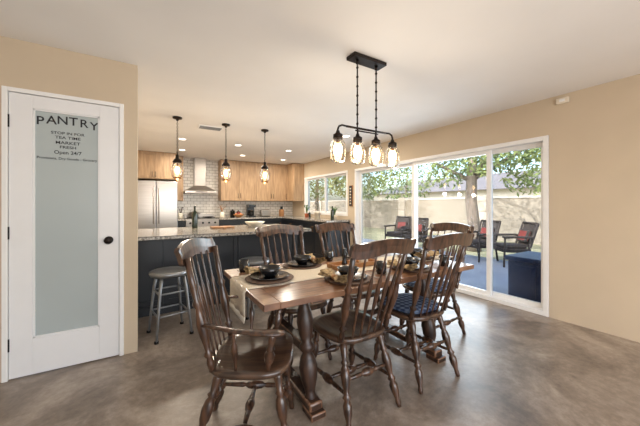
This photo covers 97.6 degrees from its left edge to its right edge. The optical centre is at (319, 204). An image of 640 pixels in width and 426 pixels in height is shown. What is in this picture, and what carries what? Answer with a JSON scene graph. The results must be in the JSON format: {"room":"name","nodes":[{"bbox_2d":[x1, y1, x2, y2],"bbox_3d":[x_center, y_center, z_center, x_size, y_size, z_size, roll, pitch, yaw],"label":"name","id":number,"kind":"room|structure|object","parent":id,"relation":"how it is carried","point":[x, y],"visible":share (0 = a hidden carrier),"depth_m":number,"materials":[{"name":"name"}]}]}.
{"room":"dining room","nodes":[
{"label":"dining room","id":0,"kind":"room"},
{"bbox_2d":[0,36,137,382],"bbox_3d":[-2.405,0.030,1.944,1.910,2.440,0.120,0,0,-31],"label":"wall","id":1,"kind":"structure","parent":0,"point":[23,64],"depth_m":2.25,"materials":[{"name":"beige paint"}]},
{"bbox_2d":[1,85,123,382],"bbox_3d":[-1.963,0.205,2.194,0.705,2.090,0.112,0,0,-31],"label":"trim","id":2,"kind":"structure","parent":1,"relation":"attached to","point":[5,90],"depth_m":1.98,"materials":[{"name":"white wood"}]},
{"bbox_2d":[8,92,118,378],"bbox_3d":[-1.937,0.218,2.146,0.645,2.048,0.100,0,0,-31],"label":"door","id":3,"kind":"structure","parent":1,"relation":"in","point":[63,229],"depth_m":2.15,"materials":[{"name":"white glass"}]},
{"bbox_2d":[37,116,43,123],"bbox_3d":[-2.082,-0.631,2.086,0.040,0.062,0.001,0,0,-31],"label":"lettering","id":4,"kind":"object","parent":3,"relation":"attached to","point":[38,120],"visible":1,"depth_m":2.08},
{"bbox_2d":[46,116,56,124],"bbox_3d":[-2.030,-0.644,2.117,0.062,0.062,0.001,0,0,-31],"label":"lettering","id":5,"kind":"object","parent":3,"relation":"attached to","point":[49,119],"visible":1,"depth_m":2.12},
{"bbox_2d":[58,116,67,124],"bbox_3d":[-1.976,-0.650,2.150,0.058,0.062,0.001,0,0,-31],"label":"lettering","id":6,"kind":"object","parent":3,"relation":"attached to","point":[66,122],"visible":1,"depth_m":2.16},
{"bbox_2d":[37,156,95,162],"bbox_3d":[-1.948,-0.353,2.167,0.352,0.024,0.001,0,0,-31],"label":"lettering","id":7,"kind":"object","parent":3,"relation":"attached to","point":[37,156],"visible":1,"depth_m":2.16},
{"bbox_2d":[51,131,83,135],"bbox_3d":[-1.949,-0.551,2.167,0.197,0.020,0.001,0,0,-31],"label":"lettering","id":8,"kind":"object","parent":3,"relation":"attached to","point":[62,133],"visible":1,"depth_m":2.16},
{"bbox_2d":[56,141,78,145],"bbox_3d":[-1.948,-0.478,2.167,0.144,0.023,0.001,0,0,-31],"label":"lettering","id":9,"kind":"object","parent":3,"relation":"attached to","point":[56,141],"visible":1,"depth_m":2.16},
{"bbox_2d":[54,150,80,154],"bbox_3d":[-1.949,-0.399,2.167,0.160,0.035,0.001,0,0,-31],"label":"lettering","id":10,"kind":"object","parent":3,"relation":"attached to","point":[55,150],"visible":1,"depth_m":2.17},
{"bbox_2d":[59,136,80,140],"bbox_3d":[-1.950,-0.517,2.167,0.150,0.021,0.001,0,0,-31],"label":"lettering","id":11,"kind":"object","parent":3,"relation":"attached to","point":[60,137],"visible":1,"depth_m":2.17},
{"bbox_2d":[80,119,87,127],"bbox_3d":[-1.865,-0.643,2.218,0.050,0.062,0.001,0,0,-31],"label":"lettering","id":12,"kind":"object","parent":3,"relation":"attached to","point":[81,120],"visible":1,"depth_m":2.21},
{"bbox_2d":[0,0,639,164],"bbox_3d":[-0.612,-1.265,2.788,6.050,0.150,10.600,0,0,-31],"label":"ceiling","id":13,"kind":"structure","parent":0,"point":[281,67],"depth_m":2.23,"materials":[{"name":"paint"}]},
{"bbox_2d":[171,116,183,180],"bbox_3d":[-1.935,-0.758,3.798,0.164,0.861,0.164,0,0,-31],"label":"pendant light","id":14,"kind":"object","parent":13,"relation":"hanging from","point":[176,160],"visible":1,"depth_m":3.78,"materials":[{"name":"clear glass"}]},
{"bbox_2d":[197,124,222,130],"bbox_3d":[-1.685,-1.182,4.301,0.350,0.015,0.200,0,0,-31],"label":"ceiling vent","id":15,"kind":"object","parent":13,"relation":"attached to","point":[207,127],"depth_m":4.26,"materials":[{"name":"white metal"}]},
{"bbox_2d":[220,123,231,181],"bbox_3d":[-1.388,-0.758,4.130,0.164,0.861,0.164,0,0,-31],"label":"pendant light","id":16,"kind":"object","parent":13,"relation":"hanging from","point":[225,164],"visible":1,"depth_m":4.12,"materials":[{"name":"clear glass"}]},
{"bbox_2d":[259,129,269,183],"bbox_3d":[-0.875,-0.758,4.442,0.164,0.861,0.164,0,0,-31],"label":"pendant light","id":17,"kind":"object","parent":13,"relation":"hanging from","point":[265,167],"visible":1,"depth_m":4.43,"materials":[{"name":"clear glass"}]},
{"bbox_2d":[330,51,399,167],"bbox_3d":[0.384,-0.757,2.293,0.700,0.864,0.120,0,0,-31],"label":"linear chandelier","id":18,"kind":"object","parent":13,"relation":"hanging from","point":[355,57],"visible":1,"depth_m":2.27,"materials":[{"name":"clear glass"}]},
{"bbox_2d":[0,254,639,425],"bbox_3d":[-0.612,1.300,2.788,6.050,0.100,10.600,0,0,-31],"label":"floor","id":19,"kind":"structure","parent":0,"point":[517,367],"depth_m":1.97,"materials":[{"name":"concrete"}]},
{"bbox_2d":[138,180,177,228],"bbox_3d":[-3.767,0.360,6.427,0.840,1.780,0.862,0,0,-31],"label":"refrigerator","id":20,"kind":"object","parent":19,"relation":"on","point":[157,200],"visible":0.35,"depth_m":6.12,"materials":[{"name":"metal"}]},
{"bbox_2d":[146,266,193,344],"bbox_3d":[-1.465,0.941,2.737,0.356,0.618,0.356,0,0,-43],"label":"counter stool","id":21,"kind":"object","parent":19,"relation":"on","point":[169,272],"visible":0.93,"depth_m":2.71,"materials":[{"name":"metal"}]},
{"bbox_2d":[184,214,218,226],"bbox_3d":[-2.976,0.740,7.012,0.740,1.020,0.700,0,0,-31],"label":"range","id":22,"kind":"object","parent":19,"relation":"on","point":[203,219],"visible":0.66,"depth_m":6.85,"materials":[{"name":"silver metal"}]},
{"bbox_2d":[138,224,310,317],"bbox_3d":[-1.399,0.790,3.831,2.270,0.920,1.200,0,0,-31],"label":"kitchen island","id":23,"kind":"object","parent":19,"relation":"on","point":[156,246],"visible":0.37,"depth_m":3.36,"materials":[{"name":"black wood"}]},
{"bbox_2d":[192,206,197,227],"bbox_3d":[-1.790,0.172,4.003,0.076,0.315,0.075,0,0,-31],"label":"wine bottle","id":24,"kind":"object","parent":23,"relation":"on","point":[194,214],"visible":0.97,"depth_m":3.97,"materials":[{"name":"green glass"}]},
{"bbox_2d":[210,225,234,228],"bbox_3d":[-1.397,0.319,4.031,0.300,0.020,0.300,0,0,-31],"label":"cutting board","id":25,"kind":"object","parent":23,"relation":"on","point":[230,226],"visible":0.98,"depth_m":4.02,"materials":[{"name":"brown wood"}]},
{"bbox_2d":[245,221,264,226],"bbox_3d":[-0.977,0.289,4.205,0.300,0.080,0.300,0,0,-31],"label":"serving bowl","id":26,"kind":"object","parent":23,"relation":"on","point":[251,223],"visible":0.97,"depth_m":4.13,"materials":[{"name":"beige ceramic"}]},
{"bbox_2d":[174,237,293,425],"bbox_3d":[-0.430,0.719,1.526,0.566,1.070,0.574,0,0,-3],"label":"armchair","id":27,"kind":"object","parent":19,"relation":"on","point":[254,355],"visible":0.97,"depth_m":1.44,"materials":[{"name":"brown wood"}]},
{"bbox_2d":[239,256,269,319],"bbox_3d":[-0.765,0.941,3.280,0.356,0.618,0.356,0,0,-37],"label":"counter stool","id":28,"kind":"object","parent":19,"relation":"on","point":[256,260],"visible":0.35,"depth_m":3.14,"materials":[{"name":"metal"}]},
{"bbox_2d":[178,216,349,257],"bbox_3d":[-1.475,0.790,6.615,3.243,0.920,2.938,0,0,-31],"label":"base cabinet","id":29,"kind":"object","parent":19,"relation":"on","point":[311,239],"visible":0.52,"depth_m":6.56,"materials":[{"name":"stone"}]},
{"bbox_2d":[178,207,182,218],"bbox_3d":[-3.379,0.188,6.823,0.144,0.282,0.240,0,0,3],"label":"utensil crock","id":30,"kind":"object","parent":29,"relation":"on","point":[180,215],"visible":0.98,"depth_m":6.79,"materials":[{"name":"beige ceramic"}]},
{"bbox_2d":[216,205,224,217],"bbox_3d":[-2.584,0.157,7.355,0.175,0.344,0.255,0,0,35],"label":"utensil crock","id":31,"kind":"object","parent":29,"relation":"on","point":[222,214],"visible":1,"depth_m":7.30,"materials":[{"name":"beige ceramic"}]},
{"bbox_2d":[230,209,234,216],"bbox_3d":[-2.351,0.222,7.524,0.128,0.215,0.126,0,0,-31],"label":"canister","id":32,"kind":"object","parent":29,"relation":"on","point":[232,211],"visible":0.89,"depth_m":7.48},
{"bbox_2d":[233,212,243,217],"bbox_3d":[-2.146,0.250,7.379,0.280,0.158,0.280,0,0,-31],"label":"fruit bowl","id":33,"kind":"object","parent":29,"relation":"on","point":[238,214],"visible":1,"depth_m":7.31,"materials":[{"name":"brown wood"}]},
{"bbox_2d":[246,205,255,216],"bbox_3d":[-1.901,0.159,7.746,0.200,0.340,0.287,0,0,-31],"label":"coffee maker","id":34,"kind":"object","parent":29,"relation":"on","point":[249,208],"visible":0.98,"depth_m":7.70,"materials":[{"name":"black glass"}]},
{"bbox_2d":[260,209,270,216],"bbox_3d":[-1.563,0.228,7.956,0.285,0.203,0.180,0,0,-31],"label":"toaster","id":35,"kind":"object","parent":29,"relation":"on","point":[263,212],"visible":1,"depth_m":7.88,"materials":[{"name":"silver metal"}]},
{"bbox_2d":[279,206,283,215],"bbox_3d":[-1.129,0.184,8.208,0.100,0.290,0.140,0,0,-31],"label":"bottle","id":36,"kind":"object","parent":29,"relation":"on","point":[281,210],"visible":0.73,"depth_m":8.16,"materials":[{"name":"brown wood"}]},
{"bbox_2d":[304,205,310,216],"bbox_3d":[-0.349,0.157,7.611,0.214,0.344,0.271,0,0,-15],"label":"potted plant","id":37,"kind":"object","parent":29,"relation":"on","point":[306,207],"visible":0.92,"depth_m":7.57,"materials":[{"name":"green plant"}]},
{"bbox_2d":[316,211,320,218],"bbox_3d":[-0.038,0.232,6.414,0.108,0.195,0.106,0,0,-31],"label":"canister","id":38,"kind":"object","parent":29,"relation":"on","point":[318,214],"visible":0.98,"depth_m":6.37,"materials":[{"name":"beige ceramic"}]},
{"bbox_2d":[331,206,333,219],"bbox_3d":[0.272,0.172,6.193,0.076,0.315,0.075,0,0,-31],"label":"wine bottle","id":39,"kind":"object","parent":29,"relation":"on","point":[332,210],"visible":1,"depth_m":6.16,"materials":[{"name":"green glass"}]},
{"bbox_2d":[330,206,337,218],"bbox_3d":[0.327,0.178,6.460,0.225,0.302,0.262,0,0,-15],"label":"potted plant","id":40,"kind":"object","parent":29,"relation":"on","point":[335,216],"visible":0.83,"depth_m":6.43,"materials":[{"name":"green plant"}]},
{"bbox_2d":[255,224,331,365],"bbox_3d":[-0.231,0.719,2.414,0.480,1.070,0.616,0,0,-33],"label":"dining chair","id":41,"kind":"object","parent":19,"relation":"on","point":[261,232],"visible":0.27,"depth_m":2.52,"materials":[{"name":"brown wood"}]},
{"bbox_2d":[224,253,473,422],"bbox_3d":[0.273,0.873,2.226,1.820,0.755,0.880,0,0,-31],"label":"dining table","id":42,"kind":"object","parent":19,"relation":"on","point":[314,291],"visible":0.41,"depth_m":1.72,"materials":[{"name":"brown wood"}]},
{"bbox_2d":[239,259,249,272],"bbox_3d":[-0.573,0.452,2.082,0.097,0.085,0.076,0,0,9],"label":"coffee mug","id":43,"kind":"object","parent":42,"relation":"on","point":[243,262],"visible":0.77,"depth_m":2.05,"materials":[{"name":"black ceramic"}]},
{"bbox_2d":[281,253,326,269],"bbox_3d":[-0.146,0.455,2.275,0.385,0.077,0.320,0,0,-31],"label":"place setting","id":44,"kind":"object","parent":42,"relation":"on","point":[306,261],"visible":1,"depth_m":2.24,"materials":[{"name":"black ceramic"}]},
{"bbox_2d":[324,250,332,260],"bbox_3d":[0.067,0.452,2.486,0.097,0.085,0.076,0,0,26],"label":"coffee mug","id":45,"kind":"object","parent":42,"relation":"on","point":[328,255],"visible":0.9,"depth_m":2.45,"materials":[{"name":"black ceramic"}]},
{"bbox_2d":[229,252,452,323],"bbox_3d":[0.328,0.589,2.284,2.011,0.197,0.344,0,0,-31],"label":"table runner","id":46,"kind":"object","parent":42,"relation":"on","point":[237,305],"visible":0.46,"depth_m":1.84,"materials":[{"name":"fabric"}]},
{"bbox_2d":[244,263,293,287],"bbox_3d":[-0.332,0.448,1.855,0.320,0.077,0.385,0,0,-31],"label":"place setting","id":47,"kind":"object","parent":46,"relation":"on","point":[269,274],"visible":1,"depth_m":1.82,"materials":[{"name":"black ceramic"}]},
{"bbox_2d":[327,259,378,270],"bbox_3d":[0.268,0.469,2.235,0.420,0.035,0.140,0,0,-31],"label":"serving tray","id":48,"kind":"object","parent":46,"relation":"on","point":[333,265],"visible":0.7,"depth_m":2.21,"materials":[{"name":"brown wood"}]},
{"bbox_2d":[341,248,347,264],"bbox_3d":[0.191,0.405,2.188,0.048,0.140,0.048,0,0,-31],"label":"salt","id":49,"kind":"object","parent":48,"relation":"on","point":[344,253],"visible":0.9,"depth_m":2.17,"materials":[{"name":"grey glass"}]},
{"bbox_2d":[395,248,440,259],"bbox_3d":[0.879,0.448,2.597,0.320,0.077,0.385,0,0,-31],"label":"place setting","id":50,"kind":"object","parent":46,"relation":"on","point":[417,252],"visible":0.56,"depth_m":2.53,"materials":[{"name":"black ceramic"}]},
{"bbox_2d":[318,265,378,284],"bbox_3d":[0.189,0.455,1.870,0.385,0.077,0.320,0,0,-31],"label":"place setting","id":51,"kind":"object","parent":42,"relation":"on","point":[339,277],"visible":0.8,"depth_m":1.82,"materials":[{"name":"black ceramic"}]},
{"bbox_2d":[375,261,386,273],"bbox_3d":[0.443,0.452,2.035,0.076,0.085,0.097,0,0,4],"label":"coffee mug","id":52,"kind":"object","parent":42,"relation":"on","point":[379,264],"visible":0.72,"depth_m":2.00,"materials":[{"name":"black ceramic"}]},
{"bbox_2d":[387,257,437,272],"bbox_3d":[0.710,0.455,2.187,0.385,0.077,0.320,0,0,-31],"label":"place setting","id":53,"kind":"object","parent":42,"relation":"on","point":[412,264],"visible":0.62,"depth_m":2.12,"materials":[{"name":"black ceramic"}]},
{"bbox_2d":[439,255,448,266],"bbox_3d":[1.016,0.452,2.273,0.097,0.085,0.076,0,0,0],"label":"coffee mug","id":54,"kind":"object","parent":42,"relation":"on","point":[444,259],"visible":0.67,"depth_m":2.24,"materials":[{"name":"black ceramic"}]},
{"bbox_2d":[315,222,385,341],"bbox_3d":[0.287,0.719,2.729,0.480,1.070,0.616,0,0,-29],"label":"dining chair","id":55,"kind":"object","parent":19,"relation":"on","point":[325,227],"visible":0.37,"depth_m":2.87,"materials":[{"name":"brown wood"}]},
{"bbox_2d":[312,238,416,425],"bbox_3d":[0.235,0.719,1.789,0.480,1.070,0.616,0,0,-31],"label":"dining chair","id":56,"kind":"object","parent":19,"relation":"on","point":[346,326],"visible":0.91,"depth_m":1.68,"materials":[{"name":"brown wood"}]},
{"bbox_2d":[374,233,473,393],"bbox_3d":[0.753,0.719,2.104,0.480,1.070,0.616,0,0,-29],"label":"dining chair","id":57,"kind":"object","parent":19,"relation":"on","point":[413,307],"visible":0.95,"depth_m":1.98,"materials":[{"name":"brown wood"}]},
{"bbox_2d":[399,222,473,338],"bbox_3d":[1.145,0.719,2.781,0.616,1.070,0.480,0,0,-32],"label":"dining chair","id":58,"kind":"object","parent":19,"relation":"on","point":[458,227],"visible":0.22,"depth_m":2.72,"materials":[{"name":"brown wood"}]},
{"bbox_2d":[292,74,639,342],"bbox_3d":[1.908,0.030,4.320,0.150,2.440,10.400,0,0,-31],"label":"wall","id":59,"kind":"structure","parent":0,"point":[594,136],"depth_m":2.87,"materials":[{"name":"beige paint"}]},
{"bbox_2d":[304,170,347,215],"bbox_3d":[0.146,-0.265,7.199,0.150,1.030,2.050,0,0,-31],"label":"window","id":60,"kind":"structure","parent":59,"relation":"in","point":[307,180],"depth_m":7.20,"materials":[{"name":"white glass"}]},
{"bbox_2d":[349,185,352,205],"bbox_3d":[0.678,-0.200,6.171,0.027,0.460,0.120,0,0,-31],"label":"wall sign","id":61,"kind":"object","parent":59,"relation":"attached to","point":[351,186],"visible":1,"depth_m":6.14,"materials":[{"name":"brown wood"}]},
{"bbox_2d":[355,135,548,316],"bbox_3d":[1.708,0.235,4.626,0.155,2.026,3.446,0,0,-31],"label":"door","id":62,"kind":"structure","parent":59,"relation":"in","point":[542,308],"depth_m":3.69,"materials":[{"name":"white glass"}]},
{"bbox_2d":[556,96,568,104],"bbox_3d":[2.601,-1.120,3.003,0.034,0.060,0.110,0,0,-31],"label":"sensor","id":63,"kind":"object","parent":59,"relation":"attached to","point":[564,99],"visible":1,"depth_m":2.99,"materials":[{"name":"beige plastic"}]},
{"bbox_3d":[-2.656,0.030,7.689,4.450,2.440,0.100,0,0,-31],"label":"wall","id":64,"kind":"structure","parent":0,"visible":0},
{"bbox_2d":[138,150,182,200],"bbox_3d":[-3.783,-0.644,6.515,1.095,1.088,0.735,0,0,-31],"label":"upper cabinet","id":65,"kind":"object","parent":64,"relation":"attached to","point":[152,165],"visible":0.8,"depth_m":6.27,"materials":[{"name":"brown wood"}]},
{"bbox_2d":[183,158,216,193],"bbox_3d":[-3.034,-0.739,7.088,0.740,0.897,0.514,0,0,-31],"label":"range hood","id":66,"kind":"object","parent":64,"relation":"attached to","point":[199,186],"visible":0.97,"depth_m":7.06,"materials":[{"name":"silver metal"}]},
{"bbox_2d":[178,158,292,217],"bbox_3d":[-2.239,-0.434,7.878,3.239,1.508,0.010,0,0,-31],"label":"tile backsplash","id":67,"kind":"structure","parent":64,"relation":"attached to","point":[204,203],"depth_m":7.49,"materials":[{"name":"white tile"}]},
{"bbox_2d":[218,159,303,200],"bbox_3d":[-1.600,-0.649,7.808,2.219,1.078,0.770,0,0,-31],"label":"upper cabinet","id":68,"kind":"object","parent":64,"relation":"attached to","point":[286,182],"visible":1,"depth_m":7.82,"materials":[{"name":"brown wood"}]},
{"label":"outside","id":69,"kind":"structure","parent":0,"visible":0},
{"bbox_2d":[362,227,540,260],"bbox_3d":[18.234,1.380,31.567,56.040,0.140,85.000,0,0,-31],"label":"lawn","id":70,"kind":"structure","parent":69,"point":[367,232],"depth_m":10.05,"materials":[{"name":"green plant"}]},
{"bbox_2d":[310,176,344,210],"bbox_3d":[-0.177,-1.088,15.646,3.886,4.797,3.879,0,0,-31],"label":"tree","id":71,"kind":"object","parent":70,"relation":"on","point":[316,186],"visible":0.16,"depth_m":15.60,"materials":[{"name":"green plant"}]},
{"bbox_2d":[324,170,392,201],"bbox_3d":[1.813,-0.943,13.538,3.338,4.506,3.270,0,0,-31],"label":"tree","id":72,"kind":"object","parent":70,"relation":"on","point":[373,180],"visible":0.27,"depth_m":13.26,"materials":[{"name":"green plant"}]},
{"bbox_2d":[380,168,433,198],"bbox_3d":[5.302,-0.583,17.302,3.190,3.786,3.288,0,0,-31],"label":"tree","id":73,"kind":"object","parent":70,"relation":"on","point":[407,182],"visible":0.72,"depth_m":16.93,"materials":[{"name":"green plant"}]},
{"bbox_2d":[310,195,540,244],"bbox_3d":[4.289,0.470,14.311,0.400,1.680,40.400,0,0,-31],"label":"wall","id":74,"kind":"structure","parent":70,"relation":"on","point":[511,211],"depth_m":12.07,"materials":[{"name":"beige concrete"}]},
{"bbox_2d":[362,238,507,293],"bbox_3d":[3.384,1.295,4.983,3.040,0.030,13.000,0,0,-31],"label":"patio slab","id":75,"kind":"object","parent":70,"relation":"on","point":[476,277],"depth_m":5.16,"materials":[{"name":"concrete"}]},
{"bbox_2d":[384,216,411,238],"bbox_3d":[2.474,0.821,8.775,0.708,0.926,0.650,0,0,-41],"label":"patio chair","id":76,"kind":"object","parent":75,"relation":"on","point":[402,222],"visible":0.7,"depth_m":8.80,"materials":[{"name":"wicker"}]},
{"bbox_2d":[400,217,428,251],"bbox_3d":[2.637,0.821,7.726,0.650,0.926,0.708,0,0,34],"label":"patio chair","id":77,"kind":"object","parent":75,"relation":"on","point":[423,228],"visible":0.69,"depth_m":7.80,"materials":[{"name":"wicker"}]},
{"bbox_2d":[458,219,500,262],"bbox_3d":[3.788,0.821,6.611,0.708,0.926,0.650,0,0,-16],"label":"patio chair","id":78,"kind":"object","parent":75,"relation":"on","point":[479,243],"visible":0.59,"depth_m":6.47,"materials":[{"name":"wicker"}]},
{"bbox_2d":[493,221,539,266],"bbox_3d":[4.154,0.821,5.981,0.708,0.926,0.650,0,0,9],"label":"patio chair","id":79,"kind":"object","parent":75,"relation":"on","point":[525,238],"visible":0.83,"depth_m":5.79,"materials":[{"name":"metal"}]},
{"bbox_2d":[504,251,540,302],"bbox_3d":[3.126,0.985,3.568,0.710,0.590,1.110,0,0,-31],"label":"storage bench","id":80,"kind":"object","parent":75,"relation":"on","point":[524,268],"visible":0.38,"depth_m":3.68,"materials":[{"name":"blue plastic"}]},
{"bbox_2d":[366,170,540,199],"bbox_3d":[12.304,-0.520,22.110,9.200,3.660,16.200,0,0,-31],"label":"neighbouring house","id":81,"kind":"structure","parent":70,"relation":"on","point":[499,190],"depth_m":19.29,"materials":[{"name":"paint"}]},
{"bbox_2d":[371,147,540,251],"bbox_3d":[4.463,-0.830,7.928,4.339,4.296,6.388,0,0,-31],"label":"shade tree","id":82,"kind":"object","parent":70,"relation":"on","point":[474,171],"visible":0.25,"depth_m":7.51,"materials":[{"name":"green plant"}]}
]}

